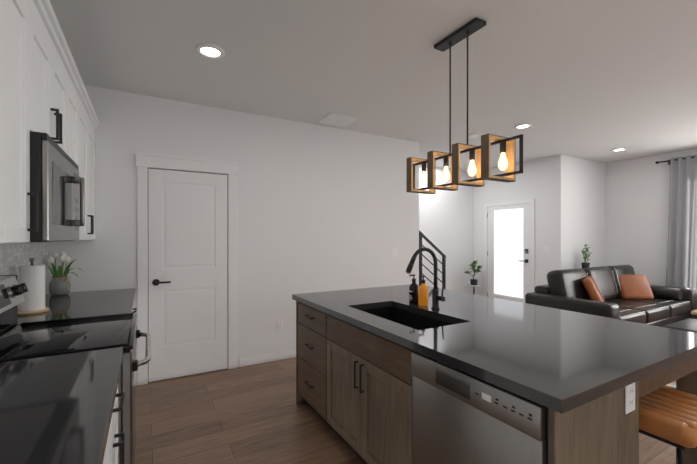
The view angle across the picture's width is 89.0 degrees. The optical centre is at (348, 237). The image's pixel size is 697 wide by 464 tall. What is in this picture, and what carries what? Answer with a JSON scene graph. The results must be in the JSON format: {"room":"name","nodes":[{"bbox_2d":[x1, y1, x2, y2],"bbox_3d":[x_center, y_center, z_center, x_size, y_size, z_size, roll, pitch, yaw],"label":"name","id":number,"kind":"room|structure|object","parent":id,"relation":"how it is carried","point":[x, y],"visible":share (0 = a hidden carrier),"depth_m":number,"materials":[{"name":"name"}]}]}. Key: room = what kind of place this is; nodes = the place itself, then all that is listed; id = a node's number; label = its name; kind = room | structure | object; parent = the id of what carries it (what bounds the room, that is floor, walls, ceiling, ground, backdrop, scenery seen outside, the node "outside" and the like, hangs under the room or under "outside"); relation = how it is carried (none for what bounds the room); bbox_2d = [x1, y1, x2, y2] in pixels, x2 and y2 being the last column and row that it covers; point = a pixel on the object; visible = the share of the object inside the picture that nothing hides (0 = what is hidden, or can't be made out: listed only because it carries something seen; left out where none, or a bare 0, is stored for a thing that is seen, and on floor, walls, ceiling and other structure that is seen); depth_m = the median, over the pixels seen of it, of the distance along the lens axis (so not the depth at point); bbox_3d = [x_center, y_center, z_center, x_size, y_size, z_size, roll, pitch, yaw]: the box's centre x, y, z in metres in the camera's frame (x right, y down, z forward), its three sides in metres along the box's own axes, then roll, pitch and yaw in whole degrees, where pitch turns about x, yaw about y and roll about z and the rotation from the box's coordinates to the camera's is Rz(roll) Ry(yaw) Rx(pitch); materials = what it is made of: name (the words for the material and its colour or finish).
{"room":"kitchen","nodes":[
{"label":"kitchen","id":0,"kind":"room"},
{"bbox_2d":[48,85,418,384],"bbox_3d":[-0.810,0.015,4.076,4.100,2.740,0.120,0,0,-30],"label":"wall","id":1,"kind":"structure","parent":0,"point":[319,208],"depth_m":3.98,"materials":[{"name":"paint"}]},
{"bbox_2d":[134,152,238,385],"bbox_3d":[-1.576,0.294,3.531,0.950,2.183,0.066,0,0,-30],"label":"pantry door","id":2,"kind":"structure","parent":1,"relation":"in","point":[186,273],"depth_m":3.53,"materials":[{"name":"paint"}]},
{"bbox_2d":[239,349,295,366],"bbox_3d":[-0.076,1.337,4.419,2.514,0.095,0.014,0,0,-30],"label":"baseboard","id":3,"kind":"structure","parent":1,"relation":"attached to","point":[263,358],"depth_m":3.93,"materials":[{"name":"paint"}]},
{"bbox_2d":[277,319,282,329],"bbox_3d":[-0.778,0.985,4.021,0.072,0.116,0.007,0,0,-30],"label":"outlet","id":4,"kind":"object","parent":1,"relation":"attached to","point":[279,324],"visible":1,"depth_m":4.02,"materials":[{"name":"white plastic"}]},
{"bbox_2d":[391,248,397,256],"bbox_3d":[0.630,0.203,4.821,0.118,0.118,0.008,0,0,-30],"label":"light switch","id":5,"kind":"object","parent":1,"relation":"attached to","point":[394,252],"visible":1,"depth_m":4.82,"materials":[{"name":"white plastic"}]},
{"bbox_2d":[49,0,696,170],"bbox_3d":[2.129,-1.393,2.852,8.600,0.080,7.890,0,0,-30],"label":"ceiling","id":6,"kind":"structure","parent":0,"point":[596,80],"depth_m":2.78,"materials":[{"name":"paint"}]},
{"bbox_2d":[196,43,224,58],"bbox_3d":[-0.997,-1.345,2.563,0.196,0.013,0.196,0,0,-30],"label":"recessed light","id":7,"kind":"object","parent":6,"relation":"in","point":[211,51],"visible":1,"depth_m":2.55,"materials":[{"name":"white plastic"}]},
{"bbox_2d":[317,113,358,126],"bbox_3d":[-0.120,-1.346,4.075,0.360,0.017,0.360,0,0,-30],"label":"ceiling vent","id":8,"kind":"object","parent":6,"relation":"in","point":[335,119],"visible":0.98,"depth_m":4.04,"materials":[{"name":"white plastic"}]},
{"bbox_2d":[406,17,522,193],"bbox_3d":[0.730,-0.845,2.350,0.240,1.013,0.920,0,0,-30],"label":"pendant light","id":9,"kind":"object","parent":6,"relation":"hanging from","point":[481,169],"visible":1,"depth_m":2.26,"materials":[{"name":"brown wood"}]},
{"bbox_2d":[468,133,477,137],"bbox_3d":[1.635,-1.338,4.649,0.124,0.036,0.124,0,0,-30],"label":"smoke detector","id":10,"kind":"object","parent":6,"relation":"attached to","point":[473,135],"visible":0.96,"depth_m":4.61,"materials":[{"name":"white plastic"}]},
{"bbox_2d":[514,123,531,128],"bbox_3d":[2.107,-1.348,4.285,0.196,0.013,0.196,0,0,-30],"label":"recessed light","id":11,"kind":"object","parent":6,"relation":"in","point":[523,126],"visible":1,"depth_m":4.27,"materials":[{"name":"white plastic"}]},
{"bbox_2d":[611,148,626,151],"bbox_3d":[4.146,-1.351,5.434,0.196,0.013,0.196,0,0,-30],"label":"recessed light","id":12,"kind":"object","parent":6,"relation":"in","point":[618,149],"visible":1,"depth_m":5.42,"materials":[{"name":"white plastic"}]},
{"bbox_2d":[134,357,675,463],"bbox_3d":[2.129,1.417,2.857,8.600,0.060,7.890,0,0,-30],"label":"floor","id":13,"kind":"structure","parent":0,"point":[253,414],"depth_m":2.62,"materials":[{"name":"brown wood"}]},
{"bbox_2d":[0,288,136,463],"bbox_3d":[-1.108,0.932,1.132,0.664,0.915,4.696,0,0,-30],"label":"base cabinet","id":14,"kind":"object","parent":13,"relation":"on","point":[60,409],"depth_m":1.09,"materials":[{"name":"black stone"}]},
{"bbox_2d":[18,258,49,314],"bbox_3d":[-2.010,0.298,2.253,0.172,0.347,0.172,0,0,-30],"label":"paper towel holder","id":15,"kind":"object","parent":14,"relation":"on","point":[31,276],"visible":0.92,"depth_m":2.21,"materials":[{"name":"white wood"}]},
{"bbox_2d":[43,252,82,295],"bbox_3d":[-2.331,0.292,2.916,0.282,0.357,0.367,0,0,-30],"label":"tulip vase","id":16,"kind":"object","parent":14,"relation":"on","point":[59,283],"visible":1,"depth_m":2.90,"materials":[{"name":"ceramic"}]},
{"bbox_2d":[0,275,150,463],"bbox_3d":[-1.403,0.795,1.755,0.744,1.187,0.758,0,0,-30],"label":"range","id":17,"kind":"object","parent":13,"relation":"on","point":[28,340],"visible":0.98,"depth_m":1.69,"materials":[{"name":"glass"}]},
{"bbox_2d":[465,260,481,293],"bbox_3d":[2.448,0.908,6.934,0.406,0.940,0.276,0,0,-30],"label":"potted plant","id":18,"kind":"object","parent":13,"relation":"on","point":[473,283],"visible":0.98,"depth_m":6.90,"materials":[{"name":"green plant"}]},
{"bbox_2d":[295,300,696,463],"bbox_3d":[0.633,0.950,2.322,1.288,0.876,2.156,0,0,-30],"label":"kitchen island","id":19,"kind":"object","parent":13,"relation":"on","point":[388,375],"depth_m":1.56,"materials":[{"name":"brown wood"}]},
{"bbox_2d":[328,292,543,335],"bbox_3d":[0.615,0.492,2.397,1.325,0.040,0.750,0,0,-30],"label":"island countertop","id":20,"kind":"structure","parent":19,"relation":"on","point":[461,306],"depth_m":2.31,"materials":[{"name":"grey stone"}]},
{"bbox_2d":[360,304,459,327],"bbox_3d":[0.341,0.620,2.241,0.409,0.240,0.774,0,0,-30],"label":"sink","id":21,"kind":"object","parent":20,"relation":"in","point":[409,316],"depth_m":2.48,"materials":[{"name":"black metal"}]},
{"bbox_2d":[409,274,418,303],"bbox_3d":[0.469,0.367,2.555,0.074,0.208,0.069,0,0,-30],"label":"soap bottle","id":22,"kind":"object","parent":20,"relation":"on","point":[413,292],"visible":1,"depth_m":2.53,"materials":[{"name":"plastic"}]},
{"bbox_2d":[418,276,427,305],"bbox_3d":[0.521,0.368,2.477,0.074,0.208,0.069,0,0,-30],"label":"soap bottle","id":23,"kind":"object","parent":20,"relation":"on","point":[423,294],"visible":1,"depth_m":2.45,"materials":[{"name":"orange plastic"}]},
{"bbox_2d":[406,247,444,309],"bbox_3d":[0.496,0.267,2.291,0.276,0.410,0.102,0,0,-30],"label":"faucet","id":24,"kind":"object","parent":20,"relation":"on","point":[436,298],"visible":1,"depth_m":2.34,"materials":[{"name":"black metal"}]},
{"bbox_2d":[392,308,696,415],"bbox_3d":[1.001,0.493,1.719,1.325,0.040,0.810,0,0,-30],"label":"island countertop","id":25,"kind":"structure","parent":19,"relation":"on","point":[565,359],"depth_m":1.50,"materials":[{"name":"grey stone"}]},
{"bbox_2d":[625,382,634,413],"bbox_3d":[1.038,0.584,1.306,0.072,0.116,0.007,0,0,-30],"label":"outlet","id":26,"kind":"object","parent":19,"relation":"attached to","point":[629,398],"visible":0.88,"depth_m":1.30,"materials":[{"name":"white plastic"}]},
{"bbox_2d":[581,244,591,267],"bbox_3d":[3.933,0.742,5.882,0.253,1.275,0.238,0,0,-30],"label":"potted plant","id":27,"kind":"object","parent":13,"relation":"on","point":[585,264],"visible":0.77,"depth_m":5.86,"materials":[{"name":"green plant"}]},
{"bbox_2d":[639,386,696,463],"bbox_3d":[1.311,1.037,1.534,0.438,0.700,0.437,0,0,-30],"label":"bar stool","id":28,"kind":"object","parent":13,"relation":"on","point":[667,415],"visible":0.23,"depth_m":1.39,"materials":[{"name":"brown leather"}]},
{"bbox_2d":[665,381,675,388],"bbox_3d":[4.200,1.380,4.071,2.900,0.008,2.450,0,0,-30],"label":"rug","id":29,"kind":"object","parent":13,"relation":"on","point":[672,384],"depth_m":3.31,"materials":[{"name":"beige fabric"}]},
{"bbox_2d":[525,265,696,326],"bbox_3d":[3.776,0.903,5.037,2.580,0.942,1.050,0,0,-30],"label":"sofa","id":30,"kind":"object","parent":29,"relation":"on","point":[623,292],"visible":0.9,"depth_m":4.83,"materials":[{"name":"black leather"}]},
{"bbox_2d":[662,318,696,332],"bbox_3d":[3.856,1.161,3.765,0.780,0.430,0.640,0,0,-30],"label":"coffee table","id":31,"kind":"object","parent":29,"relation":"on","point":[689,324],"visible":0.31,"depth_m":3.83,"materials":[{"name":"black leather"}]},
{"bbox_2d":[419,165,473,293],"bbox_3d":[-0.265,0.012,5.755,6.710,2.740,0.120,0,0,-30],"label":"wall","id":32,"kind":"structure","parent":0,"point":[446,222],"depth_m":6.97,"materials":[{"name":"paint"}]},
{"bbox_2d":[474,154,564,295],"bbox_3d":[3.066,0.010,6.565,0.120,2.740,1.770,0,0,-30],"label":"wall","id":33,"kind":"structure","parent":0,"point":[541,181],"depth_m":6.08,"materials":[{"name":"paint"}]},
{"bbox_2d":[484,198,534,302],"bbox_3d":[2.944,0.348,6.594,0.061,2.065,1.054,0,0,-30],"label":"front door","id":34,"kind":"structure","parent":33,"relation":"in","point":[509,250],"depth_m":6.57,"materials":[{"name":"paint"}]},
{"bbox_2d":[565,155,604,268],"bbox_3d":[4.087,0.011,6.197,1.290,2.740,0.120,0,0,-30],"label":"wall","id":35,"kind":"structure","parent":0,"point":[584,201],"depth_m":6.12,"materials":[{"name":"paint"}]},
{"bbox_2d":[605,149,696,285],"bbox_3d":[6.090,0.015,4.104,0.120,2.740,5.740,0,0,-30],"label":"wall","id":36,"kind":"structure","parent":0,"point":[637,190],"depth_m":6.00,"materials":[{"name":"paint"}]},
{"bbox_2d":[655,154,696,289],"bbox_3d":[5.591,0.060,4.700,0.154,2.623,2.444,0,0,-30],"label":"curtain","id":37,"kind":"object","parent":36,"relation":"attached to","point":[681,270],"visible":0.67,"depth_m":5.46,"materials":[{"name":"grey fabric"}]},
{"bbox_3d":[-1.404,0.020,0.855,0.120,2.740,7.510,0,0,-30],"label":"wall","id":38,"kind":"structure","parent":0,"visible":0},
{"bbox_2d":[0,0,11,243],"bbox_3d":[-1.043,-0.474,0.685,0.337,0.990,0.878,0,0,-30],"label":"upper cabinet","id":39,"kind":"object","parent":38,"relation":"attached to","point":[5,5],"depth_m":1.19,"materials":[{"name":"white wood"}]},
{"bbox_2d":[0,242,47,294],"bbox_3d":[-1.394,0.248,0.968,0.008,0.454,4.696,0,0,-30],"label":"tile backsplash","id":40,"kind":"structure","parent":38,"relation":"attached to","point":[13,256],"depth_m":2.38,"materials":[{"name":"tile"}]},
{"bbox_2d":[12,0,39,242],"bbox_3d":[-1.316,-0.475,1.165,0.337,0.990,0.462,0,0,-30],"label":"upper cabinet","id":41,"kind":"object","parent":38,"relation":"attached to","point":[25,13],"depth_m":1.34,"materials":[{"name":"white wood"}]},
{"bbox_2d":[40,4,71,158],"bbox_3d":[-1.590,-0.698,1.645,0.337,0.545,0.762,0,0,-30],"label":"upper cabinet","id":42,"kind":"object","parent":38,"relation":"attached to","point":[42,88],"depth_m":1.75,"materials":[{"name":"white wood"}]},
{"bbox_2d":[23,131,84,242],"bbox_3d":[-1.543,-0.201,1.673,0.444,0.444,0.756,0,0,-30],"label":"microwave","id":43,"kind":"object","parent":42,"relation":"attached to","point":[56,180],"visible":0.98,"depth_m":1.52,"materials":[{"name":"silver metal"}]},
{"bbox_2d":[72,76,83,240],"bbox_3d":[-1.873,-0.477,2.144,0.337,0.990,0.502,0,0,-30],"label":"upper cabinet","id":44,"kind":"object","parent":38,"relation":"attached to","point":[77,96],"depth_m":2.40,"materials":[{"name":"white wood"}]},
{"bbox_2d":[84,104,95,239],"bbox_3d":[-2.175,-0.478,2.674,0.337,0.990,0.954,0,0,-30],"label":"upper cabinet","id":45,"kind":"object","parent":38,"relation":"attached to","point":[89,124],"depth_m":2.83,"materials":[{"name":"white wood"}]},
{"bbox_3d":[0.218,0.432,5.347,2.625,1.900,1.061,0,0,-30],"label":"stairs","id":46,"kind":"structure","parent":0,"visible":0},
{"bbox_2d":[419,230,445,288],"bbox_3d":[0.814,0.148,5.185,1.633,2.087,0.050,0,0,-30],"label":"stair railing","id":47,"kind":"object","parent":46,"relation":"attached to","point":[443,262],"visible":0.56,"depth_m":5.42,"materials":[{"name":"black metal"}]}
]}

